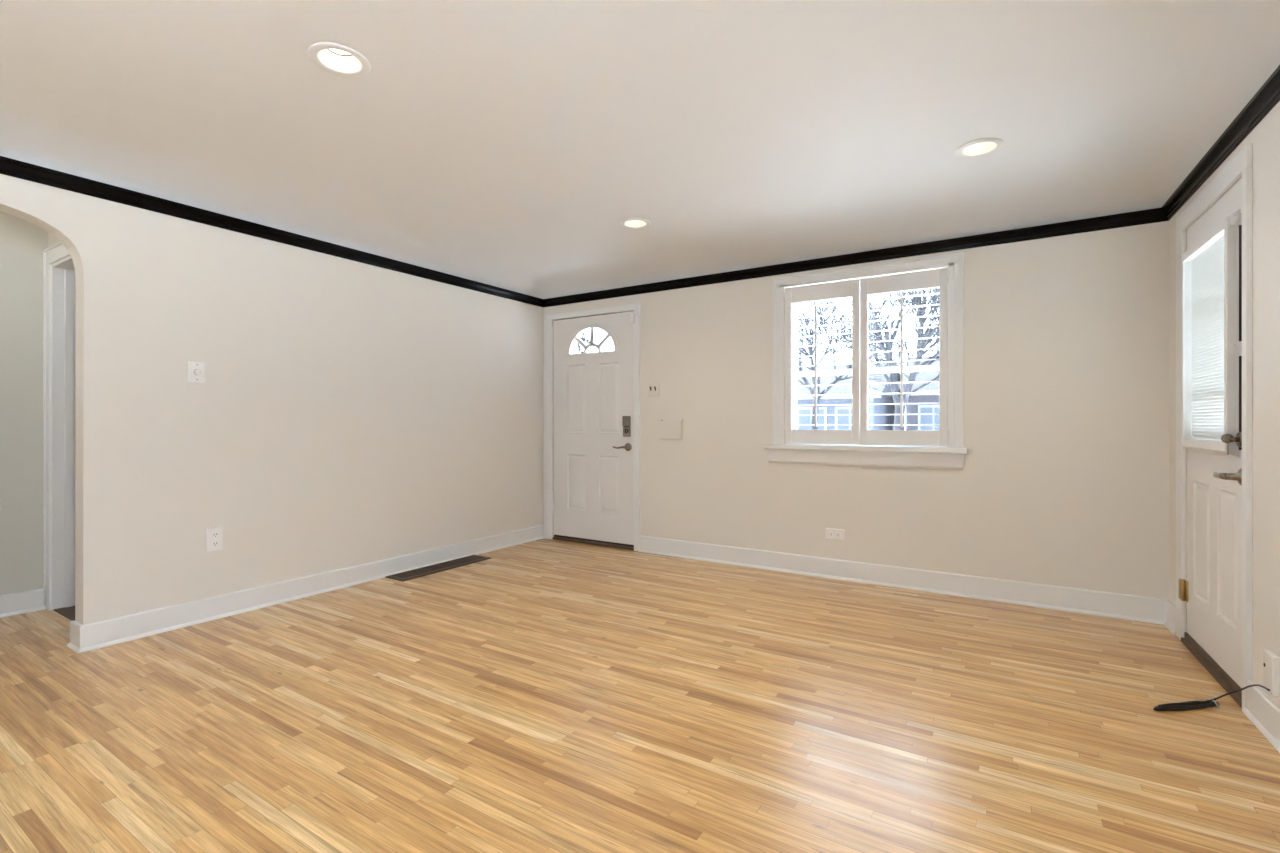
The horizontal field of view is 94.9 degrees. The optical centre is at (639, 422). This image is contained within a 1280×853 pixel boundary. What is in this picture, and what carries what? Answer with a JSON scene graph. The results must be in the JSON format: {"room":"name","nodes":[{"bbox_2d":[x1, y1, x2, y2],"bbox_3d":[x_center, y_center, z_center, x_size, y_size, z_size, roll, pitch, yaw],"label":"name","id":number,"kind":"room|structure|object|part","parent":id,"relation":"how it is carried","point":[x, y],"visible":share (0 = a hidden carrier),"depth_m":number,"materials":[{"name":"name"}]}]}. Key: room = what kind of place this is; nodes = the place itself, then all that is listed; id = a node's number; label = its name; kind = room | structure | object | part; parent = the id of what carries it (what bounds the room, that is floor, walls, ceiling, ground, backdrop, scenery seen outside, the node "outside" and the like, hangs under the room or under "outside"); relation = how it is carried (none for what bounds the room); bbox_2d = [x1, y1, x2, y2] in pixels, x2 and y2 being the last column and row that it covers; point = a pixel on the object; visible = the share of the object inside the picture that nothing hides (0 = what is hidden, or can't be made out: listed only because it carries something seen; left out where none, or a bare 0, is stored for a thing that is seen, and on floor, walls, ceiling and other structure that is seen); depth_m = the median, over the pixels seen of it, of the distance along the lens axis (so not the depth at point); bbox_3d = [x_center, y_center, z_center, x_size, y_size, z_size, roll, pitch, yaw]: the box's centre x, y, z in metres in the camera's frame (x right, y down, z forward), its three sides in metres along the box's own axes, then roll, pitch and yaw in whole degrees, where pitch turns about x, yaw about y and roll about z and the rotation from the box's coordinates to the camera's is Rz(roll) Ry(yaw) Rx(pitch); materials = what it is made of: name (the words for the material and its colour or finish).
{"room":"empty living room","nodes":[
{"label":"empty living room","id":0,"kind":"room"},
{"bbox_2d":[0,211,47,595],"bbox_3d":[-4.644,-0.120,2.048,0.100,2.500,4.100,0,0,32],"label":"wall","id":1,"kind":"structure","parent":0,"point":[23,243],"depth_m":3.49,"materials":[{"name":"white paint"}]},
{"bbox_2d":[0,588,45,617],"bbox_3d":[-3.995,1.068,2.957,0.026,0.124,1.470,0,0,32],"label":"baseboard","id":2,"kind":"structure","parent":1,"relation":"attached to","point":[32,600],"depth_m":3.48,"materials":[{"name":"white paint"}]},
{"bbox_2d":[48,233,59,246],"bbox_3d":[-3.196,-0.120,3.392,1.013,2.500,0.120,0,0,32],"label":"wall","id":3,"kind":"structure","parent":0,"point":[52,240],"depth_m":3.55,"materials":[{"name":"white paint"}]},
{"bbox_2d":[43,242,75,610],"bbox_3d":[-3.187,0.041,3.375,0.941,2.178,0.149,0,0,32],"label":"door frame","id":4,"kind":"structure","parent":3,"relation":"attached to","point":[63,271],"depth_m":3.56,"materials":[{"name":"white paint"}]},
{"bbox_2d":[0,174,542,624],"bbox_3d":[-2.904,-0.120,2.793,0.120,2.500,7.518,0,0,32],"label":"wall","id":5,"kind":"structure","parent":0,"point":[345,413],"depth_m":3.63,"materials":[{"name":"white paint"}]},
{"bbox_2d":[67,621,82,652],"bbox_3d":[-2.817,1.066,2.930,0.172,0.128,0.026,0,0,32],"label":"baseboard","id":6,"kind":"object","parent":5,"relation":"attached to","point":[74,644],"visible":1,"depth_m":2.93,"materials":[{"name":"white paint"}]},
{"bbox_2d":[188,361,204,382],"bbox_3d":[-2.494,-0.285,3.307,0.025,0.122,0.084,0,0,32],"label":"light switch","id":7,"kind":"object","parent":5,"relation":"attached to","point":[196,370],"visible":1,"depth_m":3.30,"materials":[{"name":"white plastic"}]},
{"bbox_3d":[-2.490,-0.285,3.304,0.016,0.034,0.034,0,0,32],"label":"dimmer knob","id":8,"kind":"part","parent":7,"relation":"part of","materials":[{"name":"white plastic"}]},
{"bbox_2d":[206,527,222,551],"bbox_3d":[-2.452,0.673,3.387,0.010,0.132,0.082,0,0,32],"label":"wall outlet","id":9,"kind":"object","parent":5,"relation":"attached to","point":[214,536],"visible":1,"depth_m":3.38,"materials":[{"name":"white plastic"}]},
{"bbox_2d":[212,532,218,537],"bbox_3d":[-2.449,0.647,3.385,0.003,0.027,0.033,0,0,32],"label":"receptacle","id":10,"kind":"object","parent":9,"relation":"attached to","point":[214,534],"depth_m":3.38,"materials":[{"name":"white plastic"}]},
{"bbox_2d":[212,541,218,546],"bbox_3d":[-2.449,0.699,3.385,0.003,0.027,0.033,0,0,32],"label":"receptacle","id":11,"kind":"object","parent":9,"relation":"attached to","point":[214,543],"depth_m":3.38,"materials":[{"name":"grey plastic"}]},
{"bbox_2d":[0,156,542,306],"bbox_3d":[-2.849,-1.167,2.728,0.043,0.070,7.167,0,0,32],"label":"crown molding","id":12,"kind":"structure","parent":5,"relation":"attached to","point":[8,166],"depth_m":3.40,"materials":[{"name":"black paint"}]},
{"bbox_2d":[78,525,542,652],"bbox_3d":[-1.852,1.066,4.321,0.026,0.128,3.409,0,0,32],"label":"baseboard","id":13,"kind":"structure","parent":5,"relation":"attached to","point":[104,633],"depth_m":3.64,"materials":[{"name":"white paint"}]},
{"bbox_2d":[0,538,1279,852],"bbox_3d":[-1.195,1.180,1.712,6.550,0.100,7.518,0,0,32],"label":"floor","id":14,"kind":"structure","parent":0,"point":[544,695],"depth_m":2.17,"materials":[{"name":"brown wood"}]},
{"bbox_2d":[53,605,74,620],"bbox_3d":[-3.171,1.127,3.377,0.790,0.006,0.120,0,0,32],"label":"threshold","id":15,"kind":"object","parent":14,"relation":"on","point":[68,612],"visible":0.21,"depth_m":3.49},
{"bbox_2d":[385,555,490,581],"bbox_3d":[-1.550,1.124,4.588,0.213,0.010,0.850,0,0,32],"label":"floor vent","id":16,"kind":"object","parent":14,"relation":"in","point":[411,574],"visible":1,"depth_m":4.52,"materials":[{"name":"brown metal"}]},
{"bbox_2d":[552,536,633,549],"bbox_3d":[-0.398,1.117,5.524,0.941,0.026,0.202,0,0,32],"label":"threshold","id":17,"kind":"object","parent":14,"relation":"on","point":[554,537],"visible":0.48,"depth_m":5.43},
{"bbox_2d":[1153,684,1269,710],"bbox_3d":[2.181,1.041,2.279,0.309,0.184,0.260,0,0,32],"label":"power cord","id":18,"kind":"object","parent":14,"relation":"on","point":[1187,705],"visible":1,"depth_m":2.32,"materials":[{"name":"black"}]},
{"bbox_2d":[1181,637,1241,707],"bbox_3d":[2.670,1.119,2.632,0.190,0.022,0.820,0,0,30],"label":"threshold","id":19,"kind":"object","parent":14,"relation":"on","point":[1200,658],"visible":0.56,"depth_m":2.62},
{"bbox_2d":[0,0,1279,298],"bbox_3d":[-0.801,-1.271,1.434,4.888,0.158,7.168,0,0,32],"label":"ceiling","id":20,"kind":"structure","parent":0,"point":[505,144],"depth_m":2.60,"materials":[{"name":"white paint"}]},
{"bbox_2d":[308,42,370,76],"bbox_3d":[-1.117,-1.397,2.184,0.210,0.107,0.210,0,0,32],"label":"ceiling light","id":21,"kind":"object","parent":20,"relation":"attached to","point":[335,58],"visible":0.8,"depth_m":2.22,"materials":[{"name":"white paint"}]},
{"bbox_2d":[620,218,650,228],"bbox_3d":[-0.031,-1.397,3.968,0.210,0.107,0.210,0,0,32],"label":"ceiling light","id":22,"kind":"object","parent":20,"relation":"attached to","point":[633,223],"visible":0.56,"depth_m":4.01,"materials":[{"name":"white paint"}]},
{"bbox_2d":[955,138,1003,157],"bbox_3d":[1.666,-1.397,2.885,0.210,0.107,0.210,0,0,32],"label":"ceiling light","id":23,"kind":"object","parent":20,"relation":"attached to","point":[986,146],"visible":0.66,"depth_m":2.92,"materials":[{"name":"white paint"}]},
{"bbox_2d":[543,221,1168,599],"bbox_3d":[1.202,-0.120,4.526,5.210,2.500,0.200,0,0,32],"label":"wall","id":24,"kind":"structure","parent":0,"point":[1063,481],"depth_m":3.74,"materials":[{"name":"white paint"}]},
{"bbox_2d":[544,303,639,550],"bbox_3d":[-0.468,0.041,5.451,1.102,2.178,0.021,0,0,32],"label":"door frame","id":25,"kind":"structure","parent":24,"relation":"attached to","point":[548,319],"depth_m":5.69,"materials":[{"name":"white paint"}]},
{"bbox_2d":[552,311,633,546],"bbox_3d":[-0.458,0.056,5.452,0.943,2.092,0.104,0,0,32],"label":"door","id":26,"kind":"structure","parent":24,"relation":"in","point":[593,424],"depth_m":5.44,"materials":[{"name":"white paint"}]},
{"bbox_3d":[-0.442,-0.771,5.462,0.600,0.298,0.042,0,0,32],"label":"fanlight frame","id":27,"kind":"part","parent":26,"relation":"part of","materials":[{"name":"glass"}]},
{"bbox_3d":[-0.118,0.080,5.234,0.076,0.090,0.022,0,0,32],"label":"thumbturn plate","id":28,"kind":"part","parent":26,"relation":"part of","materials":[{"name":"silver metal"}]},
{"bbox_3d":[-0.118,0.218,5.216,0.072,0.072,0.052,0,0,32],"label":"handle","id":29,"kind":"part","parent":26,"relation":"part of","materials":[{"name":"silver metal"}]},
{"bbox_2d":[648,382,659,396],"bbox_3d":[0.114,-0.287,5.079,0.122,0.121,0.028,0,0,32],"label":"light switch","id":30,"kind":"object","parent":24,"relation":"attached to","point":[653,388],"visible":1,"depth_m":5.08,"materials":[{"name":"white paint"}]},
{"bbox_2d":[660,419,684,439],"bbox_3d":[0.267,0.058,4.979,0.243,0.175,0.034,0,0,32],"label":"box","id":31,"kind":"object","parent":24,"relation":"attached to","point":[670,429],"visible":1,"depth_m":4.96,"materials":[{"name":"white paint"}]},
{"bbox_2d":[826,528,843,540],"bbox_3d":[1.415,0.812,4.267,0.132,0.082,0.010,0,0,32],"label":"wall outlet","id":32,"kind":"object","parent":24,"relation":"attached to","point":[832,534],"visible":1,"depth_m":4.26,"materials":[{"name":"white plastic"}]},
{"bbox_2d":[543,208,1167,306],"bbox_3d":[0.997,-1.167,4.512,4.636,0.070,0.043,0,0,32],"label":"crown molding","id":33,"kind":"structure","parent":24,"relation":"attached to","point":[1155,215],"depth_m":4.03,"materials":[{"name":"black paint"}]},
{"bbox_2d":[764,252,967,469],"bbox_3d":[1.596,-0.400,4.247,1.369,1.416,0.270,0,0,32],"label":"window","id":34,"kind":"structure","parent":24,"relation":"in","point":[904,456],"depth_m":4.13,"materials":[{"name":"white paint"}]},
{"bbox_2d":[782,279,859,443],"bbox_3d":[1.323,-0.433,4.314,0.558,1.174,0.075,0,0,32],"label":"window shutter","id":35,"kind":"object","parent":34,"relation":"attached to","point":[848,288],"visible":1,"depth_m":4.29,"materials":[{"name":"white paint"}]},
{"bbox_3d":[1.288,-0.419,4.299,0.016,0.902,0.012,0,0,32],"label":"tilt rod","id":36,"kind":"part","parent":35,"relation":"part of","materials":[{"name":"white paint"}]},
{"bbox_3d":[1.643,-0.690,4.285,1.081,0.647,0.035,0,0,32],"label":"sash","id":37,"kind":"part","parent":34,"relation":"part of","materials":[{"name":"glass"}]},
{"bbox_3d":[1.622,-0.127,4.252,1.081,0.534,0.035,0,0,32],"label":"sash","id":38,"kind":"part","parent":34,"relation":"part of","materials":[{"name":"glass"}]},
{"bbox_3d":[1.548,0.183,4.171,1.369,0.034,0.090,0,0,32],"label":"sill","id":39,"kind":"part","parent":34,"relation":"part of","materials":[{"name":"white paint"}]},
{"bbox_2d":[860,268,950,445],"bbox_3d":[1.802,-0.433,4.011,0.569,1.174,0.075,0,0,32],"label":"window shutter","id":40,"kind":"object","parent":34,"relation":"attached to","point":[936,278],"visible":1,"depth_m":3.99,"materials":[{"name":"white paint"}]},
{"bbox_3d":[1.778,-0.419,3.989,0.016,0.902,0.012,0,0,32],"label":"tilt rod","id":41,"kind":"part","parent":40,"relation":"part of","materials":[{"name":"white paint"}]},
{"bbox_2d":[638,535,1167,624],"bbox_3d":[1.477,1.061,4.218,3.510,0.138,0.026,0,0,32],"label":"baseboard","id":42,"kind":"structure","parent":24,"relation":"attached to","point":[1107,604],"depth_m":3.92,"materials":[{"name":"white paint"}]},
{"bbox_2d":[1169,101,1279,706],"bbox_3d":[1.211,-0.120,0.106,0.180,2.500,7.368,0,0,30],"label":"wall","id":43,"kind":"structure","parent":0,"point":[1264,138],"depth_m":2.19,"materials":[{"name":"white paint"}]},
{"bbox_2d":[1164,600,1175,634],"bbox_3d":[2.905,1.061,3.211,0.027,0.138,0.203,0,0,30],"label":"baseboard","id":44,"kind":"structure","parent":43,"relation":"attached to","point":[1170,623],"depth_m":3.20,"materials":[{"name":"white paint"}]},
{"bbox_2d":[1179,178,1241,697],"bbox_3d":[2.606,0.056,2.693,0.118,2.096,0.853,0,0,30],"label":"door","id":45,"kind":"structure","parent":43,"relation":"in","point":[1212,590],"depth_m":2.63,"materials":[{"name":"white paint"}]},
{"bbox_2d":[1182,208,1241,457],"bbox_3d":[2.560,-0.362,2.640,0.054,1.015,0.626,0,0,30],"label":"window","id":46,"kind":"structure","parent":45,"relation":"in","point":[1211,267],"depth_m":2.60,"materials":[{"name":"white glass"}]},
{"bbox_3d":[2.402,0.218,2.436,0.031,0.028,0.126,0,0,26],"label":"lever","id":47,"kind":"part","parent":45,"relation":"part of","materials":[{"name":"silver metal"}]},
{"bbox_3d":[2.402,0.218,2.370,0.056,0.072,0.072,0,0,30],"label":"handle","id":48,"kind":"part","parent":45,"relation":"part of","materials":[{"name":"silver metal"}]},
{"bbox_2d":[1176,143,1251,708],"bbox_3d":[2.612,0.022,2.700,0.018,2.215,0.969,0,0,30],"label":"door frame","id":49,"kind":"structure","parent":43,"relation":"attached to","point":[1240,165],"depth_m":2.32,"materials":[{"name":"white paint"}]},
{"bbox_2d":[1161,65,1279,220],"bbox_3d":[1.141,-1.167,0.206,0.043,0.070,7.171,0,0,30],"label":"crown molding","id":50,"kind":"structure","parent":43,"relation":"attached to","point":[1267,96],"depth_m":2.42,"materials":[{"name":"black paint"}]},
{"bbox_2d":[1242,680,1279,752],"bbox_3d":[0.855,1.066,-0.301,0.026,0.128,6.010,0,0,30],"label":"baseboard","id":51,"kind":"structure","parent":43,"relation":"attached to","point":[1262,711],"depth_m":2.14,"materials":[{"name":"white paint"}]},
{"bbox_2d":[1263,649,1279,696],"bbox_3d":[2.260,0.895,2.102,0.022,0.140,0.083,0,0,30],"label":"wall box","id":52,"kind":"object","parent":43,"relation":"attached to","point":[1271,661],"visible":0.98,"depth_m":2.08,"materials":[{"name":"white plastic"}]},
{"label":"outside","id":53,"kind":"structure","parent":0,"visible":0},
{"bbox_3d":[3.787,1.880,15.351,130.000,0.300,150.000,0,0,32],"label":"ground","id":54,"kind":"structure","parent":53,"visible":0},
{"bbox_2d":[572,329,603,353],"bbox_3d":[-2.689,-1.026,18.765,4.264,5.525,4.028,0,0,35],"label":"bare tree","id":55,"kind":"object","parent":54,"relation":"on","point":[582,338],"visible":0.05,"depth_m":18.90,"materials":[{"name":"grey plant"}]},
{"bbox_2d":[797,363,899,429],"bbox_3d":[9.233,-0.770,34.356,10.700,5.000,8.850,0,0,32],"label":"house","id":56,"kind":"structure","parent":54,"relation":"on","point":[836,389],"depth_m":29.62,"materials":[{"name":"grey"}]},
{"bbox_3d":[8.718,-0.070,29.890,1.300,1.200,0.029,0,0,32],"label":"pane","id":57,"kind":"part","parent":56,"relation":"part of","materials":[{"name":"grey"}]},
{"bbox_3d":[10.324,-0.070,28.875,1.200,1.200,0.029,0,0,32],"label":"pane","id":58,"kind":"part","parent":56,"relation":"part of","materials":[{"name":"grey"}]},
{"bbox_2d":[797,299,916,429],"bbox_3d":[6.874,-1.660,21.935,6.597,6.821,4.932,0,0,32],"label":"bare tree","id":59,"kind":"object","parent":54,"relation":"on","point":[802,350],"visible":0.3,"depth_m":22.19,"materials":[{"name":"grey plant"}]},
{"bbox_2d":[820,288,938,429],"bbox_3d":[6.444,-1.220,13.537,3.817,5.924,4.454,0,0,35],"label":"bare tree","id":60,"kind":"object","parent":54,"relation":"on","point":[921,311],"visible":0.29,"depth_m":13.30,"materials":[{"name":"grey plant"}]},
{"bbox_2d":[903,356,938,429],"bbox_3d":[20.346,-1.020,30.882,11.400,5.500,8.850,0,0,32],"label":"house","id":61,"kind":"structure","parent":54,"relation":"on","point":[924,375],"depth_m":29.98,"materials":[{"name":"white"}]},
{"bbox_3d":[14.801,-0.120,29.595,1.200,1.300,0.029,0,0,32],"label":"pane","id":62,"kind":"part","parent":61,"relation":"part of","materials":[{"name":"grey"}]}
]}

